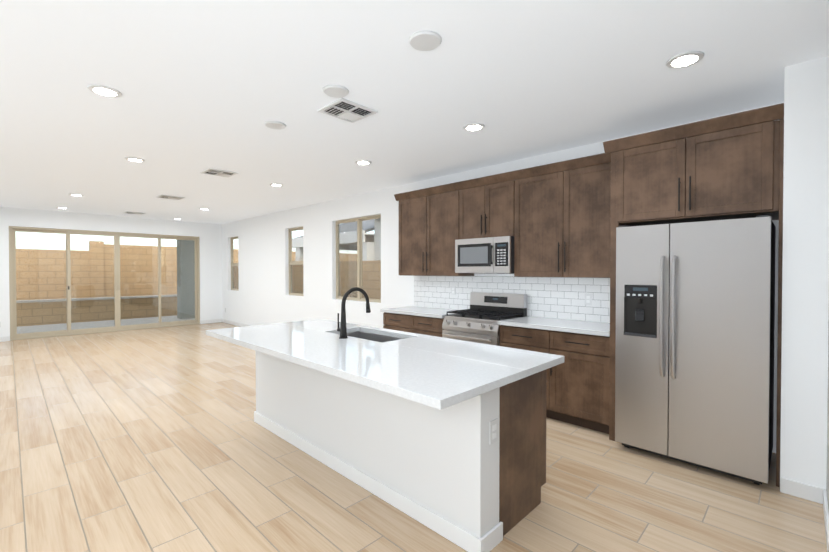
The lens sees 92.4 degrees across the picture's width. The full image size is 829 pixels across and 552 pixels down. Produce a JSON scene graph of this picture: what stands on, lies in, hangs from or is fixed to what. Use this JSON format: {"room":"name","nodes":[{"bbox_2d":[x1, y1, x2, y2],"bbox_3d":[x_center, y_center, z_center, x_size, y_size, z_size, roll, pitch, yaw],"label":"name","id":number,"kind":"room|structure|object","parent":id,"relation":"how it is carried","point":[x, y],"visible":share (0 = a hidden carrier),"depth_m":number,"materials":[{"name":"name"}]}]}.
{"room":"kitchen","nodes":[
{"label":"kitchen","id":0,"kind":"room"},
{"bbox_2d":[0,322,826,551],"bbox_3d":[-2.113,1.433,3.939,15.080,0.100,6.050,1,1,44],"label":"floor","id":1,"kind":"structure","parent":0,"point":[159,439],"depth_m":2.68,"materials":[{"name":"brown wood"}]},
{"bbox_2d":[254,351,550,551],"bbox_3d":[-0.332,0.956,3.145,2.598,0.874,0.767,1,1,44],"label":"kitchen island","id":2,"kind":"object","parent":1,"relation":"on","point":[400,420],"depth_m":2.33,"materials":[{"name":"white paint"}]},
{"bbox_2d":[206,323,525,410],"bbox_3d":[-0.621,0.502,2.776,2.696,0.040,0.685,1,1,44],"label":"island countertop","id":3,"kind":"structure","parent":2,"relation":"on","point":[434,379],"depth_m":2.23,"materials":[{"name":"white stone"}]},
{"bbox_2d":[337,287,370,338],"bbox_3d":[-0.482,0.283,3.163,0.110,0.388,0.301,1,1,44],"label":"faucet","id":4,"kind":"object","parent":3,"relation":"on","point":[342,328],"visible":1,"depth_m":3.06,"materials":[{"name":"black metal"}]},
{"bbox_2d":[294,319,563,378],"bbox_3d":[-0.216,0.497,3.191,2.696,0.040,0.475,1,1,44],"label":"island countertop","id":5,"kind":"structure","parent":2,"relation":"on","point":[534,362],"depth_m":2.65,"materials":[{"name":"white stone"}]},
{"bbox_2d":[334,331,405,342],"bbox_3d":[-0.369,0.631,3.276,0.774,0.254,0.404,1,1,44],"label":"sink","id":6,"kind":"object","parent":5,"relation":"in","point":[378,335],"depth_m":3.51,"materials":[{"name":"grey metal"}]},
{"bbox_2d":[490,418,497,444],"bbox_3d":[0.413,0.806,2.061,0.008,0.116,0.072,1,1,44],"label":"outlet","id":7,"kind":"object","parent":2,"relation":"attached to","point":[493,431],"visible":1,"depth_m":2.06,"materials":[{"name":"white plastic"}]},
{"bbox_2d":[380,306,455,336],"bbox_3d":[0.151,0.909,5.281,1.098,0.915,0.654,1,1,44],"label":"base cabinet","id":8,"kind":"object","parent":1,"relation":"on","point":[421,320],"visible":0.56,"depth_m":5.08,"materials":[{"name":"brown wood"}]},
{"bbox_2d":[442,292,526,345],"bbox_3d":[0.790,0.791,4.601,0.752,1.167,0.677,1,1,44],"label":"gas range","id":9,"kind":"object","parent":1,"relation":"on","point":[481,317],"visible":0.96,"depth_m":4.55,"materials":[{"name":"silver metal"}]},
{"bbox_2d":[498,316,609,433],"bbox_3d":[1.483,0.925,3.982,1.096,0.915,0.654,1,1,44],"label":"base cabinet","id":10,"kind":"object","parent":1,"relation":"on","point":[577,386],"visible":0.69,"depth_m":3.64,"materials":[{"name":"brown wood"}]},
{"bbox_2d":[603,103,783,486],"bbox_3d":[2.225,0.135,3.213,1.113,2.515,0.703,1,1,44],"label":"tall cabinet","id":11,"kind":"object","parent":1,"relation":"on","point":[730,166],"visible":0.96,"depth_m":2.91,"materials":[{"name":"brown wood"}]},
{"bbox_2d":[615,215,775,484],"bbox_3d":[2.188,0.497,3.117,0.920,1.792,0.844,1,1,44],"label":"refrigerator","id":12,"kind":"object","parent":1,"relation":"on","point":[694,349],"visible":1,"depth_m":2.81,"materials":[{"name":"grey metal"}]},
{"bbox_2d":[0,56,828,508],"bbox_3d":[-2.113,0.013,3.922,15.080,2.740,6.050,1,1,44],"label":"wall","id":13,"kind":"structure","parent":0,"point":[262,296],"depth_m":5.65,"materials":[{"name":"white paint"}]},
{"bbox_2d":[0,336,9,341],"bbox_3d":[-8.846,1.291,7.608,0.017,0.095,1.540,1,1,44],"label":"baseboard","id":14,"kind":"structure","parent":13,"relation":"attached to","point":[7,338],"depth_m":8.11,"materials":[{"name":"white wood"}]},
{"bbox_2d":[9,226,199,340],"bbox_3d":[-7.099,0.135,9.486,0.134,2.360,3.610,1,1,44],"label":"sliding glass door","id":15,"kind":"structure","parent":13,"relation":"in","point":[14,335],"depth_m":9.26,"materials":[{"name":"clear glass"}]},
{"bbox_2d":[200,319,221,323],"bbox_3d":[-5.595,1.250,10.939,0.017,0.095,0.550,1,1,44],"label":"baseboard","id":16,"kind":"structure","parent":13,"relation":"attached to","point":[214,320],"depth_m":10.92,"materials":[{"name":"white wood"}]},
{"bbox_2d":[231,237,238,290],"bbox_3d":[-4.765,-0.329,10.672,0.710,1.440,0.065,1,1,44],"label":"window","id":17,"kind":"structure","parent":13,"relation":"in","point":[233,264],"depth_m":10.87,"materials":[{"name":"beige metal"}]},
{"bbox_2d":[222,319,252,326],"bbox_3d":[-2.712,1.279,8.529,7.510,0.095,0.014,1,1,44],"label":"baseboard","id":18,"kind":"structure","parent":13,"relation":"attached to","point":[223,320],"depth_m":10.48,"materials":[{"name":"white wood"}]},
{"bbox_2d":[288,227,302,295],"bbox_3d":[-2.453,-0.302,8.417,0.750,1.440,0.065,1,1,44],"label":"dining room window","id":19,"kind":"structure","parent":13,"relation":"in","point":[293,262],"depth_m":8.56,"materials":[{"name":"clear glass"}]},
{"bbox_2d":[336,215,380,302],"bbox_3d":[-0.957,-0.289,6.958,1.370,1.450,0.065,1,1,44],"label":"kitchen window","id":20,"kind":"structure","parent":13,"relation":"in","point":[359,258],"depth_m":7.03,"materials":[{"name":"clear glass"}]},
{"bbox_2d":[398,182,473,275],"bbox_3d":[0.294,-0.577,5.350,1.142,1.144,0.328,1,1,44],"label":"upper cabinet","id":21,"kind":"object","parent":13,"relation":"attached to","point":[428,218],"depth_m":5.22,"materials":[{"name":"brown wood"}]},
{"bbox_2d":[458,173,505,239],"bbox_3d":[0.930,-0.791,4.727,0.762,0.700,0.328,1,1,44],"label":"upper cabinet","id":22,"kind":"object","parent":13,"relation":"attached to","point":[482,200],"depth_m":4.62,"materials":[{"name":"brown wood"}]},
{"bbox_2d":[455,236,513,273],"bbox_3d":[0.893,-0.234,4.695,0.752,0.408,0.436,1,1,44],"label":"microwave","id":23,"kind":"object","parent":22,"relation":"attached to","point":[491,255],"visible":0.96,"depth_m":4.51,"materials":[{"name":"grey metal"}]},
{"bbox_2d":[414,276,609,322],"bbox_3d":[1.048,0.229,4.851,2.942,0.454,0.007,1,1,44],"label":"tile backsplash","id":24,"kind":"structure","parent":13,"relation":"attached to","point":[557,297],"depth_m":4.52,"materials":[{"name":"white tile"}]},
{"bbox_2d":[451,286,455,294],"bbox_3d":[0.523,0.196,5.352,0.072,0.116,0.008,1,1,44],"label":"outlet","id":25,"kind":"object","parent":24,"relation":"attached to","point":[453,290],"visible":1,"depth_m":5.35,"materials":[{"name":"white plastic"}]},
{"bbox_2d":[585,294,591,304],"bbox_3d":[1.797,0.241,4.110,0.072,0.116,0.008,1,1,44],"label":"outlet","id":26,"kind":"object","parent":24,"relation":"attached to","point":[588,299],"visible":1,"depth_m":4.10,"materials":[{"name":"white plastic"}]},
{"bbox_2d":[506,153,610,277],"bbox_3d":[1.573,-0.561,4.102,1.159,1.144,0.328,1,1,44],"label":"upper cabinet","id":27,"kind":"object","parent":13,"relation":"attached to","point":[553,219],"depth_m":3.97,"materials":[{"name":"brown wood"}]},
{"bbox_2d":[820,488,828,551],"bbox_3d":[1.640,1.365,1.541,0.017,0.095,2.520,1,1,44],"label":"baseboard","id":28,"kind":"structure","parent":13,"relation":"attached to","point":[823,493],"depth_m":2.24,"materials":[{"name":"white"}]},
{"bbox_2d":[0,0,828,223],"bbox_3d":[-2.113,-1.407,3.905,15.080,0.100,6.050,1,1,44],"label":"ceiling","id":29,"kind":"structure","parent":0,"point":[201,85],"depth_m":2.82,"materials":[{"name":"white paint"}]},
{"bbox_2d":[87,84,121,97],"bbox_3d":[-2.245,-1.338,2.882,0.200,0.012,0.200,1,1,44],"label":"recessed light","id":30,"kind":"object","parent":29,"relation":"in","point":[105,91],"visible":0.98,"depth_m":2.87,"materials":[{"name":"white"}]},
{"bbox_2d":[125,157,144,161],"bbox_3d":[-3.272,-1.359,4.651,0.200,0.012,0.200,1,1,44],"label":"recessed light","id":31,"kind":"object","parent":29,"relation":"in","point":[133,159],"visible":0.98,"depth_m":4.62,"materials":[{"name":"white"}]},
{"bbox_2d":[124,211,145,214],"bbox_3d":[-6.273,-1.411,8.906,0.340,0.014,0.360,1,1,44],"label":"ceiling vent","id":32,"kind":"object","parent":29,"relation":"in","point":[130,212],"visible":1,"depth_m":8.92,"materials":[{"name":"white"}]},
{"bbox_2d":[156,194,184,199],"bbox_3d":[-4.305,-1.387,7.014,0.340,0.014,0.360,1,1,44],"label":"ceiling vent","id":33,"kind":"object","parent":29,"relation":"in","point":[170,197],"visible":1,"depth_m":6.99,"materials":[{"name":"white"}]},
{"bbox_2d":[200,168,237,177],"bbox_3d":[-2.586,-1.366,5.268,0.340,0.014,0.360,1,1,44],"label":"ceiling vent","id":34,"kind":"object","parent":29,"relation":"in","point":[218,172],"visible":1,"depth_m":5.26,"materials":[{"name":"white metal"}]},
{"bbox_2d":[264,121,286,129],"bbox_3d":[-1.243,-1.344,3.552,0.190,0.016,0.190,1,1,44],"label":"smoke detector","id":35,"kind":"object","parent":29,"relation":"in","point":[275,125],"visible":0.98,"depth_m":3.53,"materials":[{"name":"white plastic"}]},
{"bbox_2d":[270,183,282,186],"bbox_3d":[-2.086,-1.376,6.009,0.200,0.012,0.200,1,1,44],"label":"recessed light","id":36,"kind":"object","parent":29,"relation":"in","point":[276,184],"visible":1,"depth_m":5.96,"materials":[{"name":"white"}]},
{"bbox_2d":[323,85,348,97],"bbox_3d":[-0.570,-1.336,2.881,0.190,0.016,0.190,1,1,44],"label":"smoke detector","id":37,"kind":"object","parent":29,"relation":"in","point":[336,91],"visible":0.92,"depth_m":2.86,"materials":[{"name":"white plastic"}]},
{"bbox_2d":[317,98,377,122],"bbox_3d":[-0.543,-1.341,3.237,0.340,0.014,0.360,1,1,44],"label":"ceiling vent","id":38,"kind":"object","parent":29,"relation":"in","point":[344,109],"visible":0.98,"depth_m":3.22,"materials":[{"name":"white metal"}]},
{"bbox_2d":[355,160,371,164],"bbox_3d":[-0.614,-1.361,4.769,0.200,0.012,0.200,1,1,44],"label":"recessed light","id":39,"kind":"object","parent":29,"relation":"in","point":[363,162],"visible":1,"depth_m":4.74,"materials":[{"name":"white"}]},
{"bbox_2d":[409,30,441,50],"bbox_3d":[0.060,-1.328,2.253,0.190,0.016,0.190,1,1,44],"label":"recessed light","id":40,"kind":"object","parent":29,"relation":"in","point":[425,40],"visible":0.94,"depth_m":2.23,"materials":[{"name":"white plastic"}]},
{"bbox_2d":[463,123,484,131],"bbox_3d":[0.539,-1.346,3.602,0.200,0.012,0.200,1,1,44],"label":"recessed light","id":41,"kind":"object","parent":29,"relation":"in","point":[471,127],"visible":0.98,"depth_m":3.58,"materials":[{"name":"white"}]},
{"bbox_2d":[666,51,704,68],"bbox_3d":[1.670,-1.332,2.456,0.200,0.012,0.200,1,1,44],"label":"recessed light","id":42,"kind":"object","parent":29,"relation":"in","point":[684,59],"visible":0.98,"depth_m":2.44,"materials":[{"name":"white"}]},
{"label":"outside","id":43,"kind":"structure","parent":0,"visible":0},
{"bbox_2d":[16,240,380,333],"bbox_3d":[-4.243,-0.081,11.204,38.000,3.350,38.000,1,1,44],"label":"block wall","id":44,"kind":"structure","parent":43,"point":[140,312],"depth_m":12.31,"materials":[{"name":"beige"}]},
{"bbox_2d":[292,218,380,260],"bbox_3d":[6.539,-1.102,11.646,20.200,5.019,11.290,1,1,44],"label":"neighbor house","id":45,"kind":"structure","parent":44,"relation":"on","point":[374,223],"depth_m":12.18,"materials":[{"name":"grey paint"}]}
]}

